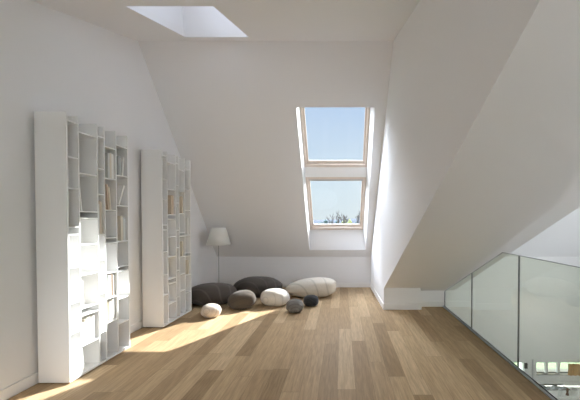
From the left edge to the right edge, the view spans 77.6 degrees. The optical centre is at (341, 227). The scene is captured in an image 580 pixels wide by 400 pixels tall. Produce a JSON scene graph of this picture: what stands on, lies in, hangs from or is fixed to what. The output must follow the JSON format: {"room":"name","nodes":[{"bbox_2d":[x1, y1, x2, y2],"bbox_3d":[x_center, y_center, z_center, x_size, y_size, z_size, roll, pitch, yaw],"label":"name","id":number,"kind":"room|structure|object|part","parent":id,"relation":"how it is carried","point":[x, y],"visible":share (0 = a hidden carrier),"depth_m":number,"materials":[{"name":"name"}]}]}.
{"room":"attic loft","nodes":[
{"label":"attic loft","id":0,"kind":"room"},
{"bbox_2d":[0,0,216,389],"bbox_3d":[-2.600,0.990,2.020,0.300,6.540,10.400,0,1,0],"label":"wall","id":1,"kind":"structure","parent":0,"point":[51,59],"depth_m":2.97,"materials":[{"name":"white paint"}]},
{"bbox_2d":[0,320,142,399],"bbox_3d":[-2.443,1.217,2.004,0.013,0.088,9.960,0,1,0],"label":"baseboard","id":2,"kind":"structure","parent":1,"relation":"attached to","point":[14,389],"depth_m":2.72,"materials":[{"name":"white paint"}]},
{"bbox_2d":[31,0,419,40],"bbox_3d":[1.475,-2.175,3.210,8.450,1.118,2.336,0,1,0],"label":"ceiling","id":3,"kind":"structure","parent":0,"point":[138,20],"depth_m":3.42,"materials":[{"name":"white paint"}]},
{"bbox_2d":[7,287,550,399],"bbox_3d":[-0.454,1.411,2.018,4.032,0.300,10.020,0,1,0],"label":"floor","id":4,"kind":"structure","parent":0,"point":[345,346],"depth_m":3.25,"materials":[{"name":"brown wood"}]},
{"bbox_2d":[34,111,129,382],"bbox_3d":[-2.291,0.157,3.218,0.250,2.160,0.813,0,1,0],"label":"bookcase","id":5,"kind":"object","parent":4,"relation":"on","point":[69,154],"visible":0.98,"depth_m":2.94,"materials":[{"name":"white paint"}]},
{"bbox_3d":[-2.291,0.158,2.820,0.250,2.148,0.016,0,1,0],"label":"panel","id":6,"kind":"part","parent":5,"relation":"part of","materials":[{"name":"white paint"}]},
{"bbox_3d":[-2.288,-0.852,2.863,0.239,0.010,0.111,0,1,0],"label":"shelf","id":7,"kind":"part","parent":5,"relation":"part of","materials":[{"name":"white paint"}]},
{"bbox_3d":[-2.288,0.853,2.897,0.239,0.010,0.111,0,1,0],"label":"shelf","id":8,"kind":"part","parent":5,"relation":"part of","materials":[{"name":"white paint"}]},
{"bbox_2d":[81,281,83,307],"bbox_3d":[-2.276,0.557,2.989,0.180,0.225,0.040,0,1,0],"label":"book","id":9,"kind":"object","parent":5,"relation":"on","point":[81,281],"visible":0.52,"depth_m":2.99,"materials":[{"name":"white paper"}]},
{"bbox_2d":[82,349,84,370],"bbox_3d":[-2.276,1.112,3.001,0.180,0.191,0.042,0,1,0],"label":"book","id":10,"kind":"object","parent":5,"relation":"on","point":[83,369],"visible":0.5,"depth_m":3.00,"materials":[{"name":"white paper"}]},
{"bbox_2d":[82,319,86,342],"bbox_3d":[-2.276,0.879,3.042,0.180,0.205,0.026,0,1,0],"label":"book","id":11,"kind":"object","parent":5,"relation":"on","point":[83,320],"visible":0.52,"depth_m":3.03,"materials":[{"name":"beige paper"}]},
{"bbox_2d":[82,317,89,341],"bbox_3d":[-2.276,0.876,3.074,0.180,0.210,0.034,0,1,0],"label":"book","id":12,"kind":"object","parent":5,"relation":"on","point":[87,318],"visible":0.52,"depth_m":3.07,"materials":[{"name":"white paper"}]},
{"bbox_3d":[-2.288,-0.795,3.038,0.239,0.010,0.213,0,1,0],"label":"shelf","id":13,"kind":"part","parent":5,"relation":"part of","materials":[{"name":"white paint"}]},
{"bbox_3d":[-2.288,-0.457,3.045,0.239,0.010,0.213,0,1,0],"label":"shelf","id":14,"kind":"part","parent":5,"relation":"part of","materials":[{"name":"white paint"}]},
{"bbox_3d":[-2.288,-0.139,3.051,0.239,0.010,0.213,0,1,0],"label":"shelf","id":15,"kind":"part","parent":5,"relation":"part of","materials":[{"name":"white paint"}]},
{"bbox_2d":[83,315,94,339],"bbox_3d":[-2.276,0.876,3.132,0.180,0.208,0.030,0,1,0],"label":"book","id":16,"kind":"object","parent":5,"relation":"on","point":[90,316],"visible":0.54,"depth_m":3.13,"materials":[{"name":"white paper"}]},
{"bbox_3d":[-2.288,0.140,3.057,0.239,0.010,0.213,0,1,0],"label":"shelf","id":17,"kind":"part","parent":5,"relation":"part of","materials":[{"name":"white paint"}]},
{"bbox_3d":[-2.288,0.395,3.062,0.239,0.010,0.213,0,1,0],"label":"shelf","id":18,"kind":"part","parent":5,"relation":"part of","materials":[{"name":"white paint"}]},
{"bbox_3d":[-2.288,0.735,3.069,0.239,0.010,0.213,0,1,0],"label":"shelf","id":19,"kind":"part","parent":5,"relation":"part of","materials":[{"name":"white paint"}]},
{"bbox_3d":[-2.288,0.674,3.067,0.239,0.010,0.213,0,1,0],"label":"shelf","id":20,"kind":"part","parent":5,"relation":"part of","materials":[{"name":"white paint"}]},
{"bbox_3d":[-2.288,0.987,3.074,0.239,0.010,0.213,0,1,0],"label":"shelf","id":21,"kind":"part","parent":5,"relation":"part of","materials":[{"name":"white paint"}]},
{"bbox_2d":[98,201,100,233],"bbox_3d":[-2.276,-0.097,3.221,0.180,0.300,0.016,0,1,0],"label":"book","id":22,"kind":"object","parent":5,"relation":"on","point":[99,202],"visible":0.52,"depth_m":3.22,"materials":[{"name":"beige paper"}]},
{"bbox_3d":[-2.287,1.216,3.239,0.242,0.016,0.781,0,1,0],"label":"panel","id":23,"kind":"part","parent":5,"relation":"part of","materials":[{"name":"white paint"}]},
{"bbox_2d":[101,202,102,233],"bbox_3d":[-2.276,-0.092,3.240,0.180,0.290,0.018,0,1,0],"label":"book","id":24,"kind":"object","parent":5,"relation":"on","point":[101,202],"visible":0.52,"depth_m":3.24,"materials":[{"name":"beige paper"}]},
{"bbox_2d":[105,153,109,177],"bbox_3d":[-2.276,-0.584,3.337,0.180,0.236,0.028,0,1,0],"label":"book","id":25,"kind":"object","parent":5,"relation":"on","point":[107,155],"visible":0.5,"depth_m":3.33,"materials":[{"name":"grey paper"}]},
{"bbox_2d":[105,184,109,209],"bbox_3d":[-2.276,-0.289,3.325,0.180,0.236,0.044,0,1,0],"label":"book","id":26,"kind":"object","parent":5,"relation":"on","point":[106,185],"visible":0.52,"depth_m":3.32,"materials":[{"name":"beige paper"}]},
{"bbox_2d":[106,275,110,296],"bbox_3d":[-2.276,0.546,3.353,0.180,0.205,0.040,0,1,0],"label":"book","id":27,"kind":"object","parent":5,"relation":"on","point":[108,277],"visible":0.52,"depth_m":3.33,"materials":[{"name":"grey paper"}]},
{"bbox_2d":[107,301,111,320],"bbox_3d":[-2.276,0.783,3.368,0.180,0.180,0.030,0,1,0],"label":"book","id":28,"kind":"object","parent":5,"relation":"on","point":[109,303],"visible":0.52,"depth_m":3.35,"materials":[{"name":"beige paper"}]},
{"bbox_2d":[106,273,112,295],"bbox_3d":[-2.276,0.540,3.386,0.180,0.215,0.018,0,1,0],"label":"book","id":29,"kind":"object","parent":5,"relation":"on","point":[111,274],"visible":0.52,"depth_m":3.38,"materials":[{"name":"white paper"}]},
{"bbox_2d":[108,187,110,209],"bbox_3d":[-2.276,-0.280,3.352,0.180,0.216,0.040,0,1,0],"label":"book","id":30,"kind":"object","parent":5,"relation":"on","point":[108,187],"visible":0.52,"depth_m":3.35,"materials":[{"name":"beige paper"}]},
{"bbox_2d":[107,299,113,319],"bbox_3d":[-2.276,0.777,3.405,0.180,0.190,0.026,0,1,0],"label":"book","id":31,"kind":"object","parent":5,"relation":"on","point":[112,300],"visible":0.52,"depth_m":3.41,"materials":[{"name":"white paper"}]},
{"bbox_2d":[110,153,111,178],"bbox_3d":[-2.276,-0.586,3.364,0.180,0.240,0.022,0,1,0],"label":"book","id":32,"kind":"object","parent":5,"relation":"on","point":[110,153],"visible":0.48,"depth_m":3.36,"materials":[{"name":"beige paper"}]},
{"bbox_2d":[111,154,113,178],"bbox_3d":[-2.276,-0.584,3.392,0.180,0.235,0.030,0,1,0],"label":"book","id":33,"kind":"object","parent":5,"relation":"on","point":[112,160],"visible":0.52,"depth_m":3.39,"materials":[{"name":"white paper"}]},
{"bbox_2d":[113,274,114,295],"bbox_3d":[-2.276,0.547,3.416,0.180,0.200,0.024,0,1,0],"label":"book","id":34,"kind":"object","parent":5,"relation":"on","point":[113,274],"visible":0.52,"depth_m":3.42,"materials":[{"name":"white paper"}]},
{"bbox_2d":[116,156,120,174],"bbox_3d":[-2.276,-0.609,3.499,0.180,0.185,0.040,0,1,0],"label":"book","id":35,"kind":"object","parent":5,"relation":"on","point":[118,158],"visible":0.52,"depth_m":3.48,"materials":[{"name":"grey paper"}]},
{"bbox_2d":[117,216,122,240],"bbox_3d":[-2.276,0.002,3.538,0.180,0.245,0.036,0,1,0],"label":"book","id":36,"kind":"object","parent":5,"relation":"on","point":[119,218],"visible":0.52,"depth_m":3.52,"materials":[{"name":"beige paper"}]},
{"bbox_2d":[117,185,124,204],"bbox_3d":[-2.276,-0.327,3.532,0.180,0.205,0.106,0,1,0],"label":"book","id":37,"kind":"object","parent":5,"relation":"on","point":[120,188],"visible":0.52,"depth_m":3.53,"materials":[{"name":"white paper"}]},
{"bbox_2d":[121,158,123,175],"bbox_3d":[-2.276,-0.611,3.556,0.180,0.186,0.040,0,1,0],"label":"book","id":38,"kind":"object","parent":5,"relation":"on","point":[122,159],"visible":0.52,"depth_m":3.55,"materials":[{"name":"white paper"}]},
{"bbox_3d":[-2.291,0.143,3.616,0.250,2.148,0.016,0,1,0],"label":"panel","id":39,"kind":"part","parent":5,"relation":"part of","materials":[{"name":"white paint"}]},
{"bbox_3d":[-2.288,0.933,3.539,0.239,0.010,0.171,0,1,0],"label":"shelf","id":40,"kind":"part","parent":5,"relation":"part of","materials":[{"name":"white paint"}]},
{"bbox_3d":[-2.288,0.690,3.534,0.239,0.010,0.171,0,1,0],"label":"shelf","id":41,"kind":"part","parent":5,"relation":"part of","materials":[{"name":"white paint"}]},
{"bbox_2d":[123,218,125,239],"bbox_3d":[-2.276,0.011,3.577,0.180,0.225,0.034,0,1,0],"label":"book","id":42,"kind":"object","parent":5,"relation":"on","point":[124,232],"visible":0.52,"depth_m":3.58,"materials":[{"name":"grey paper"}]},
{"bbox_2d":[141,149,191,326],"bbox_3d":[-2.291,0.127,4.702,0.250,2.160,0.813,0,1,0],"label":"bookcase","id":43,"kind":"object","parent":4,"relation":"on","point":[166,285],"visible":1,"depth_m":4.41,"materials":[{"name":"white paint"}]},
{"bbox_3d":[-2.291,0.129,4.303,0.250,2.148,0.016,0,1,0],"label":"panel","id":44,"kind":"part","parent":43,"relation":"part of","materials":[{"name":"white paint"}]},
{"bbox_2d":[168,196,171,213],"bbox_3d":[-2.276,-0.292,4.573,0.180,0.235,0.020,0,1,0],"label":"book","id":45,"kind":"object","parent":43,"relation":"on","point":[169,197],"visible":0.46,"depth_m":4.56,"materials":[{"name":"beige paper"}]},
{"bbox_2d":[168,195,173,213],"bbox_3d":[-2.276,-0.298,4.602,0.180,0.245,0.034,0,1,0],"label":"book","id":46,"kind":"object","parent":43,"relation":"on","point":[168,195],"visible":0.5,"depth_m":4.59,"materials":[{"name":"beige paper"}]},
{"bbox_2d":[176,207,177,229],"bbox_3d":[-2.276,-0.127,4.718,0.180,0.300,0.024,0,1,0],"label":"book","id":47,"kind":"object","parent":43,"relation":"on","point":[176,207],"visible":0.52,"depth_m":4.71,"materials":[{"name":"grey paper"}]},
{"bbox_3d":[-2.287,1.187,4.723,0.242,0.016,0.781,0,1,0],"label":"panel","id":48,"kind":"part","parent":43,"relation":"part of","materials":[{"name":"white paint"}]},
{"bbox_2d":[179,196,182,212],"bbox_3d":[-2.276,-0.317,4.876,0.180,0.230,0.030,0,1,0],"label":"book","id":49,"kind":"object","parent":43,"relation":"on","point":[180,197],"visible":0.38,"depth_m":4.86,"materials":[{"name":"beige paper"}]},
{"bbox_2d":[180,241,182,255],"bbox_3d":[-2.276,0.284,4.883,0.180,0.200,0.030,0,1,0],"label":"book","id":50,"kind":"object","parent":43,"relation":"on","point":[181,242],"visible":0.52,"depth_m":4.87,"materials":[{"name":"beige paper"}]},
{"bbox_2d":[185,218,188,234],"bbox_3d":[-2.276,-0.025,5.054,0.180,0.240,0.030,0,1,0],"label":"book","id":51,"kind":"object","parent":43,"relation":"on","point":[186,219],"visible":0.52,"depth_m":5.04,"materials":[{"name":"white paper"}]},
{"bbox_2d":[185,260,188,273],"bbox_3d":[-2.276,0.555,5.064,0.180,0.200,0.034,0,1,0],"label":"book","id":52,"kind":"object","parent":43,"relation":"on","point":[186,261],"visible":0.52,"depth_m":5.05,"materials":[{"name":"beige paper"}]},
{"bbox_3d":[-2.291,0.113,5.100,0.250,2.148,0.016,0,1,0],"label":"panel","id":53,"kind":"part","parent":43,"relation":"part of","materials":[{"name":"white paint"}]},
{"bbox_2d":[201,303,220,317],"bbox_3d":[-1.773,1.115,4.824,0.265,0.180,0.242,0,1,-17],"label":"cushion","id":54,"kind":"object","parent":4,"relation":"on","point":[211,310],"visible":1,"depth_m":4.74,"materials":[{"name":"beige fabric"}]},
{"bbox_2d":[191,283,236,304],"bbox_3d":[-2.051,1.031,5.621,0.764,0.316,0.629,0,1,-6],"label":"cushion","id":55,"kind":"object","parent":4,"relation":"on","point":[206,293],"visible":0.72,"depth_m":5.38,"materials":[{"name":"brown fabric"}]},
{"bbox_2d":[206,227,230,264],"bbox_3d":[-2.150,0.585,6.213,0.410,1.185,0.410,0,1,0],"label":"floor lamp","id":56,"kind":"object","parent":4,"relation":"on","point":[218,236],"visible":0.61,"depth_m":6.07,"materials":[{"name":"white fabric"}]},
{"bbox_3d":[-2.150,0.143,6.204,0.410,0.300,0.410,0,1,0],"label":"lamp shade","id":57,"kind":"part","parent":56,"relation":"part of","materials":[{"name":"white fabric"}]},
{"bbox_2d":[227,290,255,309],"bbox_3d":[-1.492,1.063,5.312,0.414,0.264,0.358,0,1,-14],"label":"cushion","id":58,"kind":"object","parent":4,"relation":"on","point":[242,299],"visible":1,"depth_m":5.18,"materials":[{"name":"fabric"}]},
{"bbox_2d":[233,276,282,297],"bbox_3d":[-1.457,1.011,6.181,0.840,0.334,0.605,0,1,3],"label":"cushion","id":59,"kind":"object","parent":4,"relation":"on","point":[257,285],"visible":0.61,"depth_m":5.96,"materials":[{"name":"brown fabric"}]},
{"bbox_2d":[260,288,289,305],"bbox_3d":[-1.036,1.065,5.510,0.446,0.253,0.363,0,1,9],"label":"cushion","id":60,"kind":"object","parent":4,"relation":"on","point":[273,296],"visible":1,"depth_m":5.37,"materials":[{"name":"white fabric"}]},
{"bbox_2d":[286,299,303,312],"bbox_3d":[-0.672,1.107,5.074,0.247,0.186,0.231,0,1,-11],"label":"cushion","id":61,"kind":"object","parent":4,"relation":"on","point":[293,305],"visible":1,"depth_m":4.99,"materials":[{"name":"grey fabric"}]},
{"bbox_2d":[285,277,335,297],"bbox_3d":[-0.538,1.018,6.140,0.885,0.322,0.483,0,1,-3],"label":"cushion","id":62,"kind":"object","parent":4,"relation":"on","point":[318,286],"visible":0.87,"depth_m":5.96,"materials":[{"name":"beige fabric"}]},
{"bbox_2d":[303,295,318,305],"bbox_3d":[-0.475,1.109,5.462,0.240,0.166,0.221,0,1,0],"label":"cushion","id":63,"kind":"object","parent":4,"relation":"on","point":[309,300],"visible":1,"depth_m":5.38,"materials":[{"name":"grey fabric"}]},
{"bbox_2d":[443,252,579,399],"bbox_3d":[1.542,0.776,1.213,0.034,0.998,8.355,0,1,0],"label":"glass railing","id":64,"kind":"object","parent":4,"relation":"on","point":[510,362],"visible":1,"depth_m":3.13,"materials":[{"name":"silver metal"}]},
{"bbox_2d":[138,41,579,256],"bbox_3d":[1.475,-0.918,5.902,8.450,3.738,3.202,0,1,0],"label":"ceiling","id":65,"kind":"structure","parent":0,"point":[231,109],"depth_m":5.04,"materials":[{"name":"white paint"}]},
{"bbox_2d":[300,107,369,166],"bbox_3d":[-0.102,-1.442,5.431,1.019,0.918,0.857,0,1,0],"label":"window","id":66,"kind":"structure","parent":65,"relation":"attached to","point":[308,163],"depth_m":5.68,"materials":[{"name":"brown wood"}]},
{"bbox_2d":[306,177,365,229],"bbox_3d":[-0.102,-0.438,6.395,1.019,0.956,0.893,0,1,0],"label":"window","id":67,"kind":"structure","parent":65,"relation":"attached to","point":[308,179],"depth_m":6.42,"materials":[{"name":"brown wood"}]},
{"bbox_2d":[305,167,366,176],"bbox_3d":[-0.102,-0.955,5.910,1.049,0.213,0.208,0,1,0],"label":"trim","id":68,"kind":"structure","parent":65,"relation":"attached to","point":[309,171],"depth_m":5.86,"materials":[{"name":"white"}]},
{"bbox_2d":[217,257,579,380],"bbox_3d":[1.475,2.360,7.128,8.450,3.600,0.240,0,1,0],"label":"wall","id":69,"kind":"structure","parent":0,"point":[549,329],"depth_m":6.99,"materials":[{"name":"white paint"}]},
{"bbox_2d":[227,283,369,286],"bbox_3d":[-0.944,1.119,6.977,3.013,0.088,0.013,0,1,0],"label":"baseboard","id":70,"kind":"structure","parent":69,"relation":"attached to","point":[283,284],"depth_m":6.97,"materials":[{"name":"white paint"}]},
{"bbox_2d":[522,362,527,370],"bbox_3d":[3.382,2.769,7.051,0.525,0.244,0.130,0,1,0],"label":"window","id":71,"kind":"structure","parent":69,"relation":"in","point":[524,365],"depth_m":6.99,"materials":[{"name":"white paint"}]},
{"bbox_2d":[536,362,567,374],"bbox_3d":[4.490,2.768,7.141,1.320,0.244,0.290,0,1,0],"label":"window","id":72,"kind":"structure","parent":69,"relation":"in","point":[539,371],"depth_m":7.09,"materials":[{"name":"white paint"}]},
{"bbox_3d":[4.490,2.883,7.143,1.320,0.012,0.290,0,1,0],"label":"sill","id":73,"kind":"part","parent":72,"relation":"part of","materials":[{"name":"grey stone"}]},
{"bbox_2d":[568,363,579,375],"bbox_3d":[4.770,2.769,6.957,0.700,0.232,0.050,0,1,0],"label":"curtain","id":74,"kind":"object","parent":72,"relation":"hanging from","point":[573,369],"visible":1,"depth_m":6.96,"materials":[{"name":"brown fabric"}]},
{"bbox_2d":[371,0,579,306],"bbox_3d":[1.141,-0.503,2.949,1.158,3.490,8.063,0,1,0],"label":"wall","id":75,"kind":"structure","parent":0,"point":[480,156],"depth_m":2.25,"materials":[{"name":"white paint"}]},
{"bbox_2d":[370,283,442,309],"bbox_3d":[1.042,1.136,6.097,0.985,0.088,1.773,0,1,0],"label":"baseboard","id":76,"kind":"structure","parent":75,"relation":"attached to","point":[423,303],"depth_m":5.21,"materials":[{"name":"white paint"}]},
{"bbox_3d":[1.475,4.160,2.082,8.450,0.200,10.400,0,1,0],"label":"floor","id":77,"kind":"structure","parent":0,"visible":0},
{"bbox_2d":[536,381,579,399],"bbox_3d":[4.550,3.499,6.698,1.640,0.940,0.655,0,1,0],"label":"countertop","id":78,"kind":"structure","parent":77,"relation":"on","point":[569,384],"depth_m":6.64,"materials":[{"name":"white paint"}]},
{"bbox_2d":[540,384,569,389],"bbox_3d":[4.000,3.022,6.766,0.540,0.010,0.250,0,1,0],"label":"cooktop","id":79,"kind":"object","parent":78,"relation":"in","point":[546,386],"visible":0.85,"depth_m":6.78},
{"bbox_2d":[571,387,577,395],"bbox_3d":[4.220,2.973,6.460,0.100,0.120,0.100,0,1,0],"label":"storage jar","id":80,"kind":"object","parent":78,"relation":"on","point":[574,391],"visible":1,"depth_m":6.43,"materials":[{"name":"white ceramic"}]},
{"label":"outside","id":81,"kind":"structure","parent":0,"visible":0},
{"bbox_2d":[513,362,579,367],"bbox_3d":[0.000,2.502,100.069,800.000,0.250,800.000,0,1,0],"label":"ground","id":82,"kind":"structure","parent":81,"point":[538,364],"depth_m":10.79,"materials":[{"name":"green plant"}]},
{"bbox_2d":[327,213,340,223],"bbox_3d":[-1.552,-0.337,70.493,3.166,6.607,4.372,0,1,0],"label":"bare tree","id":83,"kind":"object","parent":82,"relation":"on","point":[329,221],"visible":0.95,"depth_m":69.86,"materials":[{"name":"grey plant"}]},
{"bbox_2d":[338,214,348,223],"bbox_3d":[0.372,-0.290,78.263,2.652,6.208,3.789,0,1,0],"label":"bare tree","id":84,"kind":"object","parent":82,"relation":"on","point":[344,219],"visible":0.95,"depth_m":78.62,"materials":[{"name":"grey plant"}]},
{"bbox_2d":[355,212,359,223],"bbox_3d":[3.696,-0.327,70.013,2.310,6.607,3.712,0,1,0],"label":"bare tree","id":85,"kind":"object","parent":82,"relation":"on","point":[358,216],"visible":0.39,"depth_m":69.54,"materials":[{"name":"grey plant"}]},
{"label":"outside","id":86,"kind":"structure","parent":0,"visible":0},
{"bbox_2d":[313,219,359,223],"bbox_3d":[0.000,-7.518,419.934,600.000,7.270,80.000,0,1,0],"label":"hill","id":87,"kind":"structure","parent":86,"point":[352,220],"depth_m":388.53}
]}

